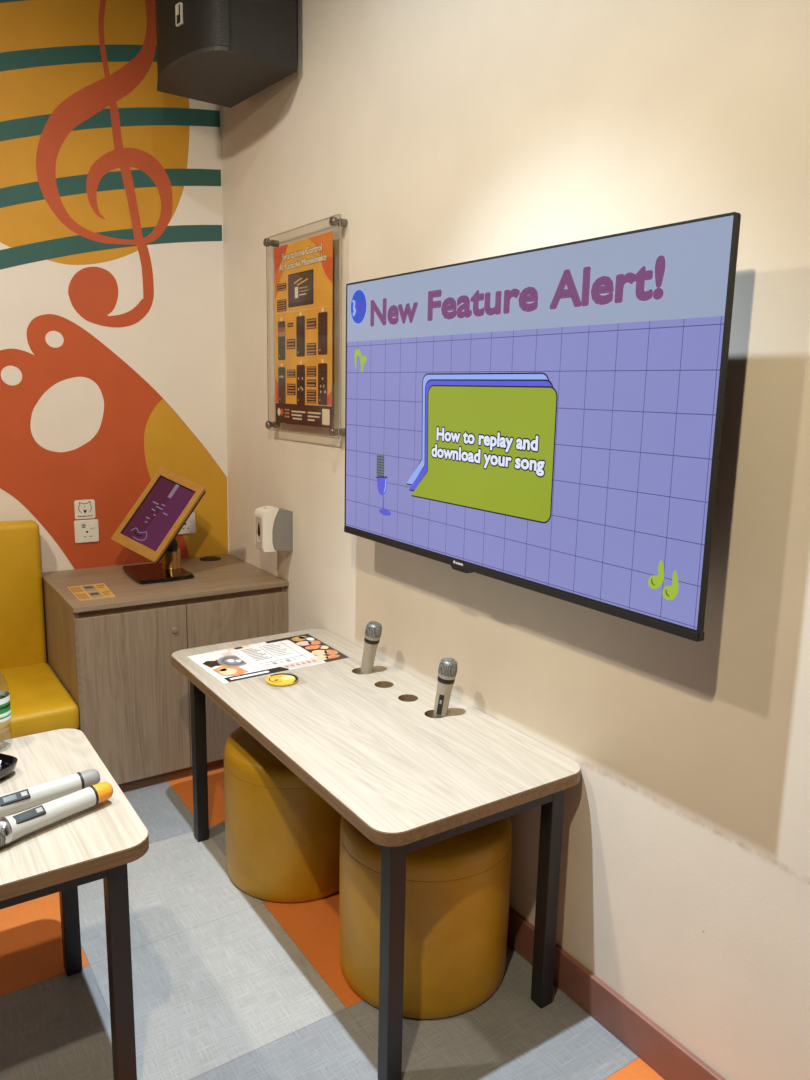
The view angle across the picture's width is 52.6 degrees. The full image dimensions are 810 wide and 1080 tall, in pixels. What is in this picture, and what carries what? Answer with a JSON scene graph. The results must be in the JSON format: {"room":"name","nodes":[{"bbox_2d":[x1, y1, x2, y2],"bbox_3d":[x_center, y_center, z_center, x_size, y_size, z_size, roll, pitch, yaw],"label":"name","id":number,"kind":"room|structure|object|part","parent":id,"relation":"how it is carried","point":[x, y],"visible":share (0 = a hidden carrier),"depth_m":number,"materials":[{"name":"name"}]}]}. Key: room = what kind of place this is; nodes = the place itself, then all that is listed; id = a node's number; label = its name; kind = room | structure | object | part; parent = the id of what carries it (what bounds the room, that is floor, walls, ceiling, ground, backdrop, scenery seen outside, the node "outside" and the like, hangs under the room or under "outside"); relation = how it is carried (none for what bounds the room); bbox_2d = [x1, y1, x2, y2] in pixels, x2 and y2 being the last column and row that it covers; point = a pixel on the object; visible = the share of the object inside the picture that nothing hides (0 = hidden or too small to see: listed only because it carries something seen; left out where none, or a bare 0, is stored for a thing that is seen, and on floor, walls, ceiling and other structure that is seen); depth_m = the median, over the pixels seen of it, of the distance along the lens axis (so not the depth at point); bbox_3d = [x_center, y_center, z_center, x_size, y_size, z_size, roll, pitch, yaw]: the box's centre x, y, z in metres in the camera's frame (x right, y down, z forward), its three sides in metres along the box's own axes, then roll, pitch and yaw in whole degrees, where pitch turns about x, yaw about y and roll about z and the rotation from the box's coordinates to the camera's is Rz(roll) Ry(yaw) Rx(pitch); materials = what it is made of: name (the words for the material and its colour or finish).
{"room":"entertainment venue","nodes":[
{"label":"entertainment venue","id":0,"kind":"room"},
{"bbox_2d":[0,0,228,572],"bbox_3d":[-2.098,-0.547,2.541,3.200,3.062,0.101,-6,13,-33],"label":"wall","id":1,"kind":"structure","parent":0,"point":[113,369],"depth_m":3.06,"materials":[{"name":"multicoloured paint"}]},
{"bbox_2d":[74,499,94,518],"bbox_3d":[-1.232,-0.118,3.152,0.076,0.074,0.003,-6,13,-33],"label":"sign","id":2,"kind":"object","parent":1,"relation":"attached to","point":[84,509],"visible":1,"depth_m":3.15,"materials":[{"name":"white plastic"}]},
{"bbox_2d":[74,519,98,542],"bbox_3d":[-1.230,-0.034,3.166,0.089,0.088,0.010,-6,13,-33],"label":"power socket","id":3,"kind":"object","parent":1,"relation":"attached to","point":[85,531],"visible":1,"depth_m":3.16,"materials":[{"name":"white plastic"}]},
{"bbox_2d":[178,512,195,533],"bbox_3d":[-0.907,-0.068,3.380,0.088,0.088,0.010,-6,13,-33],"label":"power socket","id":4,"kind":"object","parent":1,"relation":"attached to","point":[189,527],"visible":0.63,"depth_m":3.39,"materials":[{"name":"white plastic"}]},
{"bbox_2d":[0,768,665,1079],"bbox_3d":[-0.808,1.278,0.964,3.100,0.100,4.500,-6,13,-33],"label":"floor","id":5,"kind":"structure","parent":0,"point":[229,983],"depth_m":1.89,"materials":[{"name":"grey plastic"}]},
{"bbox_2d":[0,520,78,740],"bbox_3d":[-1.923,0.475,2.426,1.690,0.901,0.592,-6,13,-33],"label":"bench","id":6,"kind":"object","parent":5,"relation":"on","point":[39,702],"visible":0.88,"depth_m":2.95,"materials":[{"name":"yellow leather"}]},
{"bbox_3d":[-1.704,0.255,2.832,0.838,0.608,0.101,-6,13,-33],"label":"backrest","id":7,"kind":"part","parent":6,"relation":"part of","materials":[{"name":"yellow leather"}]},
{"bbox_2d":[0,663,78,740],"bbox_3d":[-1.553,0.577,2.656,0.840,0.107,0.524,-6,13,-33],"label":"seat cushion","id":8,"kind":"object","parent":6,"relation":"on","point":[39,702],"depth_m":2.68,"materials":[{"name":"yellow leather"}]},
{"bbox_2d":[0,728,148,1079],"bbox_3d":[-1.129,0.834,1.469,1.197,0.576,0.610,-6,13,-33],"label":"side table","id":9,"kind":"object","parent":5,"relation":"on","point":[97,842],"visible":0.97,"depth_m":1.53,"materials":[{"name":"brown wood"}]},
{"bbox_2d":[0,690,10,722],"bbox_3d":[-0.924,0.368,1.841,0.066,0.212,0.066,-1,11,-13],"label":"water bottle","id":10,"kind":"object","parent":9,"relation":"on","point":[5,707],"visible":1,"depth_m":1.83,"materials":[{"name":"white plastic"}]},
{"bbox_2d":[0,753,17,780],"bbox_3d":[-0.879,0.484,1.714,0.107,0.032,0.107,5,11,21],"label":"dish","id":11,"kind":"object","parent":9,"relation":"on","point":[8,763],"visible":1,"depth_m":1.75,"materials":[{"name":"plastic"}]},
{"bbox_2d":[0,769,99,816],"bbox_3d":[-0.727,0.500,1.592,0.267,0.050,0.050,-9,14,-43],"label":"microphone","id":12,"kind":"object","parent":9,"relation":"on","point":[11,803],"visible":0.91,"depth_m":1.60,"materials":[{"name":"grey plastic"}]},
{"bbox_3d":[-0.744,0.491,1.558,0.056,0.015,0.017,-9,14,-43],"label":"control panel","id":13,"kind":"part","parent":12,"relation":"part of","materials":[{"name":"black plastic"}]},
{"bbox_2d":[20,791,27,796],"bbox_3d":[-0.729,0.486,1.568,0.012,0.007,0.008,-9,14,-43],"label":"switch","id":14,"kind":"object","parent":12,"relation":"attached to","point":[22,793],"depth_m":1.57,"materials":[{"name":"grey plastic"}]},
{"bbox_3d":[-0.974,0.637,1.204,1.033,0.030,0.024,-6,13,-33],"label":"rail","id":15,"kind":"part","parent":9,"relation":"part of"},
{"bbox_2d":[0,782,112,847],"bbox_3d":[-0.671,0.513,1.530,0.050,0.050,0.267,10,13,38],"label":"microphone","id":16,"kind":"object","parent":9,"relation":"on","point":[13,827],"visible":1,"depth_m":1.52,"materials":[{"name":"white plastic"}]},
{"bbox_2d":[0,822,5,847],"bbox_3d":[-0.741,0.527,1.446,0.050,0.050,0.048,10,13,38],"label":"grille","id":17,"kind":"object","parent":16,"relation":"attached to","point":[2,824],"depth_m":1.45,"materials":[{"name":"metal"}]},
{"bbox_3d":[-0.686,0.502,1.494,0.018,0.013,0.056,10,13,38],"label":"control panel","id":18,"kind":"part","parent":16,"relation":"part of","materials":[{"name":"black plastic"}]},
{"bbox_2d":[35,807,43,812],"bbox_3d":[-0.673,0.497,1.506,0.009,0.006,0.012,10,13,38],"label":"switch","id":19,"kind":"object","parent":16,"relation":"attached to","point":[37,809],"depth_m":1.51,"materials":[{"name":"grey plastic"}]},
{"bbox_3d":[-0.665,0.511,1.537,0.047,0.047,0.165,10,13,38],"label":"handle","id":20,"kind":"part","parent":16,"relation":"part of","materials":[{"name":"white plastic"}]},
{"bbox_3d":[-0.796,0.768,1.929,0.036,0.544,0.036,-6,13,-33],"label":"leg","id":21,"kind":"part","parent":9,"relation":"part of","materials":[{"name":"black metal"}]},
{"bbox_3d":[-0.538,0.844,1.549,0.036,0.544,0.036,-6,13,-33],"label":"leg","id":22,"kind":"part","parent":9,"relation":"part of","materials":[{"name":"black metal"}]},
{"bbox_2d":[42,554,288,792],"bbox_3d":[-0.914,0.474,3.128,0.759,0.688,0.582,-6,13,-33],"label":"base cabinet","id":23,"kind":"object","parent":5,"relation":"on","point":[112,656],"visible":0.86,"depth_m":2.84,"materials":[{"name":"brown wood"}]},
{"bbox_3d":[-0.922,0.535,2.797,0.367,0.602,0.017,-6,13,-33],"label":"door","id":24,"kind":"part","parent":23,"relation":"part of","materials":[{"name":"brown wood"}]},
{"bbox_2d":[42,554,288,612],"bbox_3d":[-0.908,0.147,3.069,0.759,0.016,0.580,-6,13,-33],"label":"countertop","id":25,"kind":"structure","parent":23,"relation":"on","point":[230,574],"depth_m":2.98,"materials":[{"name":"laminate"}]},
{"bbox_2d":[67,583,115,600],"bbox_3d":[-1.081,0.179,2.834,0.131,0.001,0.223,-6,13,-33],"label":"instruction sticker","id":26,"kind":"object","parent":25,"relation":"on","point":[91,591],"visible":1,"depth_m":2.83,"materials":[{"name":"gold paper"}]},
{"bbox_2d":[111,467,205,584],"bbox_3d":[-0.933,-0.067,3.074,0.321,0.400,0.286,-6,13,-33],"label":"terminal","id":27,"kind":"object","parent":25,"relation":"on","point":[150,529],"visible":1,"depth_m":3.04,"materials":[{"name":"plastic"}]},
{"bbox_3d":[-0.757,0.210,2.868,0.738,0.028,0.015,-6,13,-33],"label":"shadow rail","id":28,"kind":"part","parent":23,"relation":"part of","materials":[{"name":"brown wood"}]},
{"bbox_3d":[-0.607,0.503,3.005,0.385,0.602,0.017,-6,13,-33],"label":"door","id":29,"kind":"part","parent":23,"relation":"part of","materials":[{"name":"brown wood"}]},
{"bbox_2d":[224,726,341,902],"bbox_3d":[-0.321,0.765,2.408,0.410,0.402,0.410,-6,13,-33],"label":"round stool","id":30,"kind":"object","parent":5,"relation":"on","point":[282,838],"visible":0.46,"depth_m":2.23,"materials":[{"name":"yellow leather"}]},
{"bbox_2d":[224,726,308,788],"bbox_3d":[-0.317,0.597,2.377,0.408,0.060,0.408,-6,13,-33],"label":"cushion","id":31,"kind":"object","parent":30,"relation":"on","point":[247,762],"depth_m":2.22,"materials":[{"name":"yellow leather"}]},
{"bbox_2d":[171,629,580,1079],"bbox_3d":[-0.170,0.712,2.236,0.544,0.576,1.264,-6,13,-33],"label":"console table","id":32,"kind":"object","parent":5,"relation":"on","point":[372,746],"visible":0.94,"depth_m":1.86,"materials":[{"name":"brown wood"}]},
{"bbox_3d":[-0.631,0.663,2.513,0.036,0.544,0.036,-6,13,-33],"label":"leg","id":33,"kind":"part","parent":32,"relation":"part of","materials":[{"name":"black metal"}]},
{"bbox_2d":[187,634,348,682],"bbox_3d":[-0.422,0.359,2.526,0.426,0.001,0.302,-6,13,-33],"label":"menu sheet","id":34,"kind":"object","parent":32,"relation":"on","point":[289,653],"visible":1,"depth_m":2.51,"materials":[{"name":"white paper"}]},
{"bbox_2d":[266,673,297,685],"bbox_3d":[-0.348,0.396,2.319,0.108,0.006,0.108,-6,13,-33],"label":"coaster","id":35,"kind":"object","parent":32,"relation":"on","point":[281,679],"visible":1,"depth_m":2.31,"materials":[{"name":"yellow plastic"}]},
{"bbox_2d":[360,621,381,673],"bbox_3d":[-0.104,0.354,2.395,0.080,0.244,0.048,11,15,43],"label":"handheld microphone","id":36,"kind":"object","parent":32,"relation":"in","point":[373,630],"visible":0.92,"depth_m":2.36,"materials":[{"name":"beige metal"}]},
{"bbox_3d":[-0.109,0.381,2.402,0.070,0.190,0.043,11,14,42],"label":"handle","id":37,"kind":"part","parent":36,"relation":"part of","materials":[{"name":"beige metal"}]},
{"bbox_2d":[365,621,381,640],"bbox_3d":[-0.092,0.262,2.367,0.048,0.052,0.050,-6,13,-33],"label":"grille","id":38,"kind":"object","parent":36,"relation":"attached to","point":[373,630],"depth_m":2.35,"materials":[{"name":"grey metal"}]},
{"bbox_3d":[-0.026,0.840,1.626,0.036,0.544,0.036,-6,13,-33],"label":"leg","id":39,"kind":"part","parent":32,"relation":"part of","materials":[{"name":"black metal"}]},
{"bbox_2d":[433,657,457,717],"bbox_3d":[0.098,0.417,2.093,0.067,0.238,0.048,2,11,3],"label":"handheld microphone","id":40,"kind":"object","parent":32,"relation":"in","point":[447,670],"visible":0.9,"depth_m":2.07,"materials":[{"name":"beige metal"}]},
{"bbox_2d":[436,694,443,714],"bbox_3d":[0.090,0.418,2.080,0.016,0.056,0.018,-6,13,-33],"label":"switch plate","id":41,"kind":"object","parent":40,"relation":"attached to","point":[439,697],"depth_m":2.08,"materials":[{"name":"black plastic"}]},
{"bbox_3d":[0.094,0.444,2.099,0.060,0.182,0.043,2,11,2],"label":"handle","id":42,"kind":"part","parent":40,"relation":"part of","materials":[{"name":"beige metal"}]},
{"bbox_2d":[438,657,457,679],"bbox_3d":[0.108,0.326,2.076,0.049,0.051,0.049,-6,13,-33],"label":"grille","id":43,"kind":"object","parent":40,"relation":"attached to","point":[447,670],"depth_m":2.06,"materials":[{"name":"silver metal"}]},
{"bbox_3d":[0.157,0.571,1.690,0.385,0.030,0.024,-6,13,-33],"label":"rail","id":44,"kind":"part","parent":32,"relation":"part of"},
{"bbox_3d":[0.323,0.804,1.857,0.036,0.544,0.036,-6,13,-33],"label":"leg","id":45,"kind":"part","parent":32,"relation":"part of","materials":[{"name":"black metal"}]},
{"bbox_2d":[339,816,511,1018],"bbox_3d":[0.048,0.845,2.005,0.415,0.406,0.415,-6,13,-33],"label":"round stool","id":46,"kind":"object","parent":5,"relation":"on","point":[457,896],"visible":0.54,"depth_m":1.83,"materials":[{"name":"yellow leather"}]},
{"bbox_2d":[340,816,511,881],"bbox_3d":[0.051,0.675,1.974,0.413,0.060,0.413,-6,13,-33],"label":"cushion","id":47,"kind":"object","parent":46,"relation":"on","point":[473,855],"depth_m":1.82,"materials":[{"name":"yellow leather"}]},
{"bbox_2d":[220,0,809,1079],"bbox_3d":[0.552,-0.307,1.574,0.100,3.050,4.700,-6,13,-33],"label":"wall","id":48,"kind":"structure","parent":0,"point":[442,132],"depth_m":1.73,"materials":[{"name":"paint"}]},
{"bbox_2d":[155,0,296,107],"bbox_3d":[-0.596,-1.665,2.678,0.362,0.300,0.483,-6,13,-33],"label":"loudspeaker","id":49,"kind":"object","parent":48,"relation":"attached to","point":[225,53],"visible":1,"depth_m":2.56,"materials":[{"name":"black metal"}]},
{"bbox_2d":[155,0,228,76],"bbox_3d":[-0.710,-1.651,2.592,0.064,0.272,0.479,-8,14,-41],"label":"grille","id":50,"kind":"object","parent":49,"relation":"attached to","point":[192,36],"depth_m":2.52,"materials":[{"name":"black metal"}]},
{"bbox_2d":[254,506,292,551],"bbox_3d":[-0.477,-0.041,2.969,0.121,0.164,0.074,-6,13,-33],"label":"dispenser","id":51,"kind":"object","parent":48,"relation":"attached to","point":[273,526],"visible":1,"depth_m":2.94,"materials":[{"name":"grey plastic"}]},
{"bbox_2d":[263,214,347,438],"bbox_3d":[-0.341,-0.690,2.727,0.050,0.670,0.527,-6,13,-33],"label":"poster","id":52,"kind":"object","parent":48,"relation":"attached to","point":[303,269],"visible":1,"depth_m":2.70,"materials":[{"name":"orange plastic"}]},
{"bbox_2d":[344,212,740,641],"bbox_3d":[0.218,-0.271,1.883,0.119,0.712,1.235,-6,13,-33],"label":"television","id":53,"kind":"object","parent":48,"relation":"attached to","point":[548,420],"visible":1,"depth_m":1.65,"materials":[{"name":"black plastic"}]},
{"bbox_3d":[0.170,0.072,1.919,0.018,0.023,1.231,-6,13,-33],"label":"trim","id":54,"kind":"part","parent":53,"relation":"part of","materials":[{"name":"black plastic"}]},
{"bbox_2d":[507,907,725,1079],"bbox_3d":[0.639,1.099,1.556,0.014,0.096,3.915,-6,13,-33],"label":"baseboard","id":55,"kind":"structure","parent":48,"relation":"attached to","point":[668,1057],"depth_m":1.80,"materials":[{"name":"wood"}]}
]}

